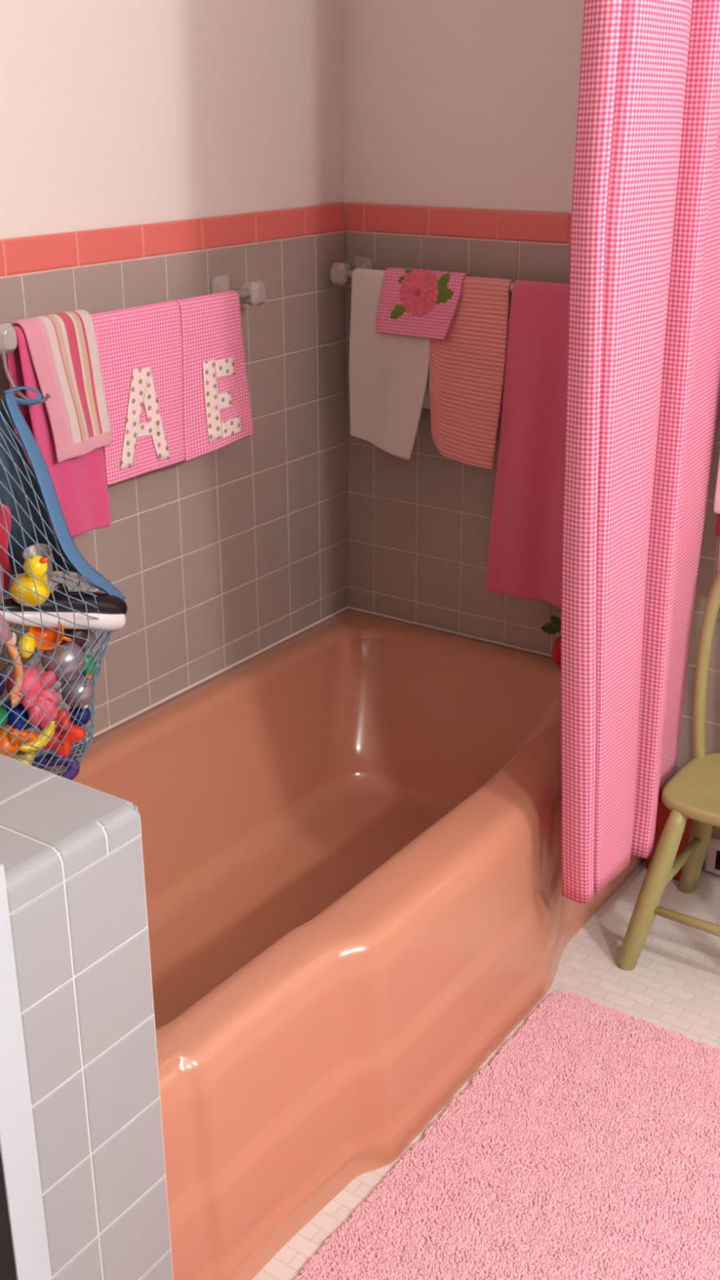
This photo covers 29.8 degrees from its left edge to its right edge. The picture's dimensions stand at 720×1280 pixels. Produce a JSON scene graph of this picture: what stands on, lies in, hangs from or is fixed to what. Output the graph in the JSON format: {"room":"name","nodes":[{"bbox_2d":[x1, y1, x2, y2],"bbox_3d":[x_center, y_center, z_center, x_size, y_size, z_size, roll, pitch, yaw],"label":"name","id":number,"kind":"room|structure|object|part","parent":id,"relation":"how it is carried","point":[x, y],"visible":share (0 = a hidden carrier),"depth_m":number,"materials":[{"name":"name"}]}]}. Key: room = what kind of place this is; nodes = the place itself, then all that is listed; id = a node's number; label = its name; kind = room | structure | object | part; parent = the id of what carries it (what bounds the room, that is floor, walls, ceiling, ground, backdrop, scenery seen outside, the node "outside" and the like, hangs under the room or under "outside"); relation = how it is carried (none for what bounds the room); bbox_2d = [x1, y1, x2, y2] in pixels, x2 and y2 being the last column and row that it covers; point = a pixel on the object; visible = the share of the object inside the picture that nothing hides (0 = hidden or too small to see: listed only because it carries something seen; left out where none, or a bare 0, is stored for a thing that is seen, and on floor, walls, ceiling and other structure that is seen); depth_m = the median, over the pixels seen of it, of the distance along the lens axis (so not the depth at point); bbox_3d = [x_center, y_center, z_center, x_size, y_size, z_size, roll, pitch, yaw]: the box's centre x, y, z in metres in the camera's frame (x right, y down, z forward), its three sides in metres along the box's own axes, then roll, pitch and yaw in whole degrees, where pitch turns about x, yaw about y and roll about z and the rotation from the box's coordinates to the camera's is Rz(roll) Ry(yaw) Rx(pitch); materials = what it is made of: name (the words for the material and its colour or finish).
{"room":"bathroom","nodes":[
{"label":"bathroom","id":0,"kind":"room"},
{"bbox_2d":[0,754,173,1279],"bbox_3d":[-0.594,0.477,1.635,0.793,0.795,0.175,14,26,32],"label":"wall","id":1,"kind":"structure","parent":0,"point":[71,852],"depth_m":1.36,"materials":[{"name":"grey tile"}]},
{"bbox_2d":[0,1154,16,1279],"bbox_3d":[-0.694,0.527,1.498,0.794,0.805,0.094,14,26,32],"label":"door","id":2,"kind":"structure","parent":1,"relation":"in","point":[7,1269],"depth_m":1.31,"materials":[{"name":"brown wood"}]},
{"bbox_2d":[0,863,52,1279],"bbox_3d":[-0.655,0.501,1.548,0.795,0.815,0.042,14,26,32],"label":"trim","id":3,"kind":"structure","parent":1,"relation":"attached to","point":[18,1146],"depth_m":1.29,"materials":[{"name":"white paint"}]},
{"bbox_2d":[0,0,344,239],"bbox_3d":[-0.930,-0.401,1.643,0.123,2.420,3.220,14,26,32],"label":"wall","id":4,"kind":"structure","parent":0,"point":[113,113],"depth_m":2.27,"materials":[{"name":"paint"}]},
{"bbox_2d":[0,274,266,354],"bbox_3d":[-0.383,-0.539,2.219,0.102,0.052,0.641,14,26,32],"label":"towel bar","id":5,"kind":"object","parent":4,"relation":"attached to","point":[253,293],"visible":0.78,"depth_m":2.41,"materials":[{"name":"grey ceramic"}]},
{"bbox_2d":[1,350,50,403],"bbox_3d":[-0.494,-0.399,1.976,0.081,0.107,0.011,4,22,10],"label":"hook","id":6,"kind":"object","parent":5,"relation":"hanging from","point":[19,393],"visible":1,"depth_m":1.98,"materials":[{"name":"grey plastic"}]},
{"bbox_2d":[0,386,126,776],"bbox_3d":[-0.553,-0.009,1.924,0.300,0.631,0.558,14,26,32],"label":"bag","id":7,"kind":"object","parent":6,"relation":"hanging from","point":[31,524],"visible":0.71,"depth_m":1.95,"materials":[{"name":"blue fabric"}]},
{"bbox_2d":[0,562,4,604],"bbox_3d":[-0.509,-0.089,1.862,0.036,0.086,0.036,14,26,32],"label":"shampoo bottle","id":8,"kind":"object","parent":7,"relation":"in","point":[1,565],"visible":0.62,"depth_m":1.86,"materials":[{"name":"white plastic"}]},
{"bbox_2d":[0,503,11,591],"bbox_3d":[-0.514,-0.129,1.884,0.033,0.146,0.058,14,26,32],"label":"washcloth","id":9,"kind":"object","parent":7,"relation":"in","point":[4,560],"visible":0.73,"depth_m":1.89,"materials":[{"name":"red fabric"}]},
{"bbox_2d":[0,613,23,707],"bbox_3d":[-0.512,-0.017,1.855,0.092,0.221,0.052,0,22,2],"label":"doll","id":10,"kind":"object","parent":7,"relation":"in","point":[13,652],"visible":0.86,"depth_m":1.86,"materials":[{"name":"plastic"}]},
{"bbox_3d":[-0.484,0.037,1.868,0.032,0.113,0.026,14,26,32],"label":"arm","id":11,"kind":"part","parent":10,"relation":"part of","materials":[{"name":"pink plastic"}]},
{"bbox_2d":[1,699,32,730],"bbox_3d":[-0.488,0.107,1.942,0.045,0.038,0.044,14,26,32],"label":"block","id":12,"kind":"object","parent":7,"relation":"in","point":[20,723],"visible":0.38,"depth_m":1.92,"materials":[{"name":"blue plastic"}]},
{"bbox_2d":[0,724,39,757],"bbox_3d":[-0.495,0.141,1.933,0.054,0.050,0.074,14,26,32],"label":"toy","id":13,"kind":"object","parent":7,"relation":"in","point":[8,738],"depth_m":1.91,"materials":[{"name":"orange plastic"}]},
{"bbox_2d":[0,704,8,728],"bbox_3d":[-0.519,0.108,1.911,0.042,0.042,0.042,14,26,32],"label":"ball","id":14,"kind":"object","parent":13,"relation":"on","point":[3,712],"visible":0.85,"depth_m":1.90,"materials":[{"name":"green plastic"}]},
{"bbox_2d":[0,675,4,696],"bbox_3d":[-0.519,0.063,1.893,0.044,0.044,0.044,14,26,32],"label":"ball","id":15,"kind":"object","parent":14,"relation":"on","point":[2,686],"visible":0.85,"depth_m":1.89,"materials":[{"name":"blue plastic"}]},
{"bbox_2d":[12,750,35,764],"bbox_3d":[-0.493,0.172,1.969,0.040,0.034,0.048,14,26,32],"label":"shell","id":16,"kind":"object","parent":7,"relation":"in","point":[29,755],"visible":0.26,"depth_m":1.96,"materials":[{"name":"yellow plastic"}]},
{"bbox_2d":[11,631,35,657],"bbox_3d":[-0.471,0.005,1.896,0.027,0.040,0.043,14,26,32],"label":"fish","id":17,"kind":"object","parent":7,"relation":"in","point":[28,644],"visible":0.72,"depth_m":1.89},
{"bbox_2d":[10,555,50,606],"bbox_3d":[-0.453,-0.083,1.870,0.056,0.072,0.069,14,26,32],"label":"rubber duck","id":18,"kind":"object","parent":7,"relation":"in","point":[38,564],"visible":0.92,"depth_m":1.85},
{"bbox_2d":[5,665,60,728],"bbox_3d":[-0.468,0.080,1.930,0.065,0.088,0.070,14,26,32],"label":"octopus","id":19,"kind":"object","parent":7,"relation":"in","point":[30,676],"visible":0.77,"depth_m":1.91,"materials":[{"name":"pink plastic"}]},
{"bbox_3d":[-0.466,0.082,1.904,0.024,0.026,0.031,-10,24,-22],"label":"arm","id":20,"kind":"part","parent":19,"relation":"part of","materials":[{"name":"pink plastic"}]},
{"bbox_3d":[-0.463,0.099,1.919,0.025,0.043,0.036,-14,26,-31],"label":"arm","id":21,"kind":"part","parent":19,"relation":"part of","materials":[{"name":"pink plastic"}]},
{"bbox_3d":[-0.457,0.101,1.930,0.037,0.048,0.024,14,26,32],"label":"arm","id":22,"kind":"part","parent":19,"relation":"part of","materials":[{"name":"pink plastic"}]},
{"bbox_3d":[-0.448,0.058,1.923,0.033,0.031,0.024,4,22,11],"label":"arm","id":23,"kind":"part","parent":19,"relation":"part of","materials":[{"name":"pink plastic"}]},
{"bbox_3d":[-0.451,0.095,1.937,0.036,0.046,0.025,5,22,12],"label":"arm","id":24,"kind":"part","parent":19,"relation":"part of","materials":[{"name":"pink plastic"}]},
{"bbox_3d":[-0.447,0.081,1.938,0.034,0.036,0.026,-2,22,-5],"label":"arm","id":25,"kind":"part","parent":19,"relation":"part of","materials":[{"name":"pink plastic"}]},
{"bbox_2d":[18,720,55,751],"bbox_3d":[-0.463,0.137,1.936,0.061,0.046,0.020,-20,29,-41],"label":"banana","id":26,"kind":"object","parent":7,"relation":"in","point":[42,738],"visible":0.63,"depth_m":1.94,"materials":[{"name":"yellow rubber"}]},
{"bbox_2d":[22,543,53,581],"bbox_3d":[-0.452,-0.106,1.908,0.043,0.053,0.047,14,26,32],"label":"cup","id":27,"kind":"object","parent":7,"relation":"in","point":[33,549],"visible":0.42,"depth_m":1.91,"materials":[{"name":"silver metal"}]},
{"bbox_3d":[-0.554,-0.195,1.932,0.328,0.271,0.134,-9,23,-21],"label":"panel","id":28,"kind":"part","parent":7,"relation":"part of","materials":[{"name":"blue fabric"}]},
{"bbox_2d":[28,620,71,650],"bbox_3d":[-0.445,-0.010,1.924,0.056,0.054,0.056,14,26,32],"label":"bucket","id":29,"kind":"object","parent":7,"relation":"in","point":[50,636],"visible":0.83,"depth_m":1.94,"materials":[{"name":"orange plastic"}]},
{"bbox_3d":[-0.419,-0.003,1.933,0.016,0.017,0.027,-3,22,-8],"label":"handle","id":30,"kind":"part","parent":29,"relation":"part of","materials":[{"name":"orange plastic"}]},
{"bbox_2d":[31,752,79,780],"bbox_3d":[-0.467,0.198,2.036,0.089,0.053,0.026,-7,23,-16],"label":"ring","id":31,"kind":"object","parent":7,"relation":"in","point":[73,770],"visible":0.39,"depth_m":2.03,"materials":[{"name":"purple plastic"}]},
{"bbox_2d":[37,708,85,757],"bbox_3d":[-0.440,0.137,1.986,0.072,0.072,0.040,0,22,0],"label":"starfish","id":32,"kind":"object","parent":7,"relation":"in","point":[77,733],"visible":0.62,"depth_m":1.98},
{"bbox_2d":[0,582,127,631],"bbox_3d":[-0.437,-0.036,1.930,0.233,0.088,0.050,-17,27,-36],"label":"boat","id":33,"kind":"object","parent":7,"relation":"in","point":[113,610],"visible":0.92,"depth_m":1.93,"materials":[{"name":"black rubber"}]},
{"bbox_2d":[41,630,96,682],"bbox_3d":[-0.422,0.020,1.971,0.063,0.075,0.092,14,26,32],"label":"ball","id":34,"kind":"object","parent":7,"relation":"in","point":[60,652],"visible":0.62,"depth_m":1.94,"materials":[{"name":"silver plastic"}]},
{"bbox_2d":[63,628,88,647],"bbox_3d":[-0.417,-0.007,1.982,0.045,0.045,0.045,14,26,32],"label":"ball","id":35,"kind":"object","parent":7,"relation":"in","point":[83,633],"visible":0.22,"depth_m":1.96,"materials":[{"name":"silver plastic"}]},
{"bbox_2d":[61,675,94,708],"bbox_3d":[-0.417,0.076,1.997,0.049,0.049,0.049,14,26,32],"label":"ball","id":36,"kind":"object","parent":7,"relation":"in","point":[88,694],"visible":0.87,"depth_m":1.98,"materials":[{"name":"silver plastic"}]},
{"bbox_2d":[68,706,90,726],"bbox_3d":[-0.420,0.112,2.025,0.034,0.034,0.034,14,26,32],"label":"ball","id":37,"kind":"object","parent":7,"relation":"in","point":[86,717],"visible":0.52,"depth_m":2.01,"materials":[{"name":"blue plastic"}]},
{"bbox_2d":[81,653,97,680],"bbox_3d":[-0.407,0.042,2.024,0.021,0.043,0.031,6,23,14],"label":"frog","id":38,"kind":"object","parent":7,"relation":"in","point":[85,671],"visible":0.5,"depth_m":2.02,"materials":[{"name":"green plastic"}]},
{"bbox_2d":[6,324,111,538],"bbox_3d":[-0.467,-0.326,2.106,0.047,0.338,0.150,14,26,32],"label":"hand towel","id":39,"kind":"object","parent":5,"relation":"hanging from","point":[80,483],"visible":0.48,"depth_m":2.12,"materials":[{"name":"pink fabric"}]},
{"bbox_2d":[10,309,112,462],"bbox_3d":[-0.460,-0.391,2.082,0.070,0.216,0.139,14,26,32],"label":"striped towel","id":40,"kind":"object","parent":5,"relation":"hanging from","point":[63,347],"visible":0.87,"depth_m":2.07,"materials":[{"name":"fabric"}]},
{"bbox_2d":[89,300,185,485],"bbox_3d":[-0.363,-0.410,2.230,0.048,0.270,0.211,14,26,32],"label":"hand towel","id":41,"kind":"object","parent":5,"relation":"hanging from","point":[140,348],"visible":0.85,"depth_m":2.22,"materials":[{"name":"pink fabric"}]},
{"bbox_2d":[175,290,253,461],"bbox_3d":[-0.261,-0.465,2.369,0.043,0.269,0.189,13,25,30],"label":"hand towel","id":42,"kind":"object","parent":5,"relation":"hanging from","point":[217,410],"visible":0.93,"depth_m":2.36,"materials":[{"name":"pink fabric"}]},
{"bbox_2d":[0,202,344,277],"bbox_3d":[-0.683,-0.504,1.864,0.004,0.055,2.300,14,26,32],"label":"trim","id":43,"kind":"structure","parent":4,"relation":"attached to","point":[53,251],"depth_m":2.32,"materials":[{"name":"pink tile"}]},
{"bbox_2d":[0,231,346,757],"bbox_3d":[-0.681,0.076,2.097,0.004,1.195,2.300,14,26,32],"label":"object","id":44,"kind":"structure","parent":4,"relation":"attached to","point":[217,557],"depth_m":2.62,"materials":[{"name":"grey tile"}]},
{"bbox_2d":[73,605,552,746],"bbox_3d":[-0.143,0.233,2.293,0.748,0.007,1.492,14,26,32],"label":"trim","id":45,"kind":"structure","parent":4,"relation":"attached to","point":[151,706],"depth_m":2.82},
{"bbox_2d":[342,0,584,605],"bbox_3d":[1.177,-0.569,2.046,2.857,2.420,0.113,14,26,32],"label":"wall","id":46,"kind":"structure","parent":0,"point":[455,104],"depth_m":2.53,"materials":[{"name":"paint"}]},
{"bbox_2d":[330,255,514,292],"bbox_3d":[0.249,-0.671,2.543,0.706,0.052,0.102,14,26,32],"label":"towel bar","id":47,"kind":"object","parent":46,"relation":"attached to","point":[340,273],"visible":0.3,"depth_m":2.68,"materials":[{"name":"grey ceramic"}]},
{"bbox_2d":[349,268,430,459],"bbox_3d":[0.064,-0.545,2.684,0.188,0.362,0.048,14,26,32],"label":"hand towel","id":48,"kind":"object","parent":47,"relation":"hanging from","point":[389,390],"visible":0.85,"depth_m":2.69,"materials":[{"name":"white fabric"}]},
{"bbox_2d":[376,267,470,340],"bbox_3d":[0.122,-0.649,2.598,0.184,0.126,0.060,14,26,32],"label":"washcloth","id":49,"kind":"object","parent":47,"relation":"hanging from","point":[420,303],"visible":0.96,"depth_m":2.58,"materials":[{"name":"pink fabric"}]},
{"bbox_2d":[413,288,420,296],"bbox_3d":[0.109,-0.662,2.574,0.014,0.014,0.006,14,26,32],"label":"flower","id":50,"kind":"object","parent":49,"relation":"on","point":[416,291],"depth_m":2.57,"materials":[{"name":"pink fabric"}]},
{"bbox_2d":[399,268,438,315],"bbox_3d":[0.115,-0.664,2.582,0.088,0.086,0.030,14,26,32],"label":"flower","id":51,"kind":"object","parent":49,"relation":"on","point":[418,288],"depth_m":2.58,"materials":[{"name":"pink fabric"}]},
{"bbox_2d":[429,275,514,469],"bbox_3d":[0.210,-0.512,2.590,0.165,0.356,0.047,14,26,32],"label":"hand towel","id":52,"kind":"object","parent":47,"relation":"hanging from","point":[467,367],"visible":0.94,"depth_m":2.58,"materials":[{"name":"pink fabric"}]},
{"bbox_2d":[487,280,569,607],"bbox_3d":[0.365,-0.357,2.535,0.246,0.604,0.057,14,26,32],"label":"bath towel","id":53,"kind":"object","parent":47,"relation":"hanging from","point":[526,544],"visible":0.59,"depth_m":2.55,"materials":[{"name":"pink fabric"}]},
{"bbox_2d":[345,202,571,244],"bbox_3d":[1.146,-0.561,1.993,2.850,0.055,0.004,14,26,32],"label":"trim","id":54,"kind":"structure","parent":46,"relation":"attached to","point":[555,228],"depth_m":2.60,"materials":[{"name":"pink tile"}]},
{"bbox_2d":[346,231,719,866],"bbox_3d":[1.147,0.019,2.226,2.850,1.195,0.004,14,26,32],"label":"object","id":55,"kind":"structure","parent":46,"relation":"attached to","point":[419,526],"depth_m":2.82,"materials":[{"name":"grey tile"}]},
{"bbox_2d":[704,837,719,875],"bbox_3d":[0.776,0.448,2.656,0.196,0.070,0.023,14,26,32],"label":"air vent","id":56,"kind":"object","parent":46,"relation":"in","point":[712,864],"visible":0.83,"depth_m":2.69,"materials":[{"name":"white metal"}]},
{"bbox_3d":[0.879,-0.511,2.141,0.477,0.052,0.102,14,26,32],"label":"towel bar","id":57,"kind":"object","parent":46,"relation":"attached to","visible":0},
{"bbox_2d":[713,454,719,513],"bbox_3d":[0.699,-0.393,2.277,0.154,0.379,0.075,14,26,32],"label":"washcloth","id":58,"kind":"object","parent":57,"relation":"hanging from","point":[717,499],"visible":1,"depth_m":2.35,"materials":[{"name":"pink fabric"}]},
{"bbox_2d":[715,513,719,536],"bbox_3d":[0.708,-0.366,2.280,0.173,0.415,0.062,14,26,32],"label":"hand towel","id":59,"kind":"object","parent":57,"relation":"hanging from","point":[717,522],"visible":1,"depth_m":2.37,"materials":[{"name":"red fabric"}]},
{"bbox_2d":[716,542,719,573],"bbox_3d":[0.718,-0.319,2.292,0.187,0.495,0.046,14,26,32],"label":"hand towel","id":60,"kind":"object","parent":57,"relation":"hanging from","point":[718,560],"visible":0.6,"depth_m":2.40,"materials":[{"name":"pink fabric"}]},
{"bbox_2d":[252,858,719,1279],"bbox_3d":[0.249,1.075,1.286,3.100,0.060,3.300,14,26,32],"label":"floor","id":61,"kind":"structure","parent":0,"point":[673,984],"depth_m":2.39,"materials":[{"name":"white tile"}]},
{"bbox_2d":[44,608,646,1279],"bbox_3d":[-0.116,0.415,2.346,0.804,0.378,1.486,14,26,32],"label":"bathtub","id":62,"kind":"object","parent":61,"relation":"on","point":[351,828],"visible":0.74,"depth_m":2.27,"materials":[{"name":"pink ceramic"}]},
{"bbox_2d":[541,615,560,666],"bbox_3d":[0.412,0.005,2.709,0.064,0.107,0.089,-10,24,-23],"label":"flower","id":63,"kind":"object","parent":62,"relation":"on","point":[554,628],"visible":0.36,"depth_m":2.70,"materials":[{"name":"red plant"}]},
{"bbox_2d":[292,989,719,1279],"bbox_3d":[0.310,0.838,1.777,0.659,0.013,1.066,14,26,32],"label":"bath rug","id":64,"kind":"object","parent":61,"relation":"on","point":[587,1147],"visible":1,"depth_m":1.95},
{"bbox_2d":[617,569,719,970],"bbox_3d":[0.693,0.208,2.311,0.366,0.791,0.336,14,26,32],"label":"chair","id":65,"kind":"object","parent":61,"relation":"on","point":[693,793],"visible":1,"depth_m":2.39,"materials":[{"name":"green paint"}]},
{"bbox_3d":[0.514,0.440,2.381,0.112,0.309,0.038,-8,23,-19],"label":"leg","id":66,"kind":"part","parent":65,"relation":"part of","materials":[{"name":"green paint"}]},
{"bbox_3d":[0.703,0.278,2.358,0.316,0.022,0.244,14,26,32],"label":"seat","id":67,"kind":"part","parent":65,"relation":"part of","materials":[{"name":"green paint"}]},
{"bbox_3d":[0.647,0.366,2.562,0.039,0.310,0.122,-2,22,-4],"label":"leg","id":68,"kind":"part","parent":65,"relation":"part of","materials":[{"name":"green paint"}]},
{"bbox_2d":[646,784,693,880],"bbox_3d":[0.624,0.387,2.696,0.100,0.165,0.072,14,26,32],"label":"wastebasket","id":69,"kind":"object","parent":61,"relation":"on","point":[663,814],"visible":0.09,"depth_m":2.66,"materials":[{"name":"red plastic"}]},
{"bbox_3d":[-0.652,0.420,-0.404,3.080,2.420,0.100,14,26,32],"label":"wall","id":70,"kind":"structure","parent":0,"visible":0},
{"bbox_3d":[-0.200,-1.023,0.773,0.023,0.023,3.090,14,26,32],"label":"curtain rod","id":71,"kind":"object","parent":70,"relation":"attached to","visible":0},
{"bbox_2d":[560,0,719,904],"bbox_3d":[0.458,-0.524,2.049,0.128,1.907,0.677,14,26,32],"label":"shower curtain","id":72,"kind":"object","parent":71,"relation":"hanging from","point":[642,413],"visible":1,"depth_m":1.95,"materials":[{"name":"pink fabric"}]}
]}

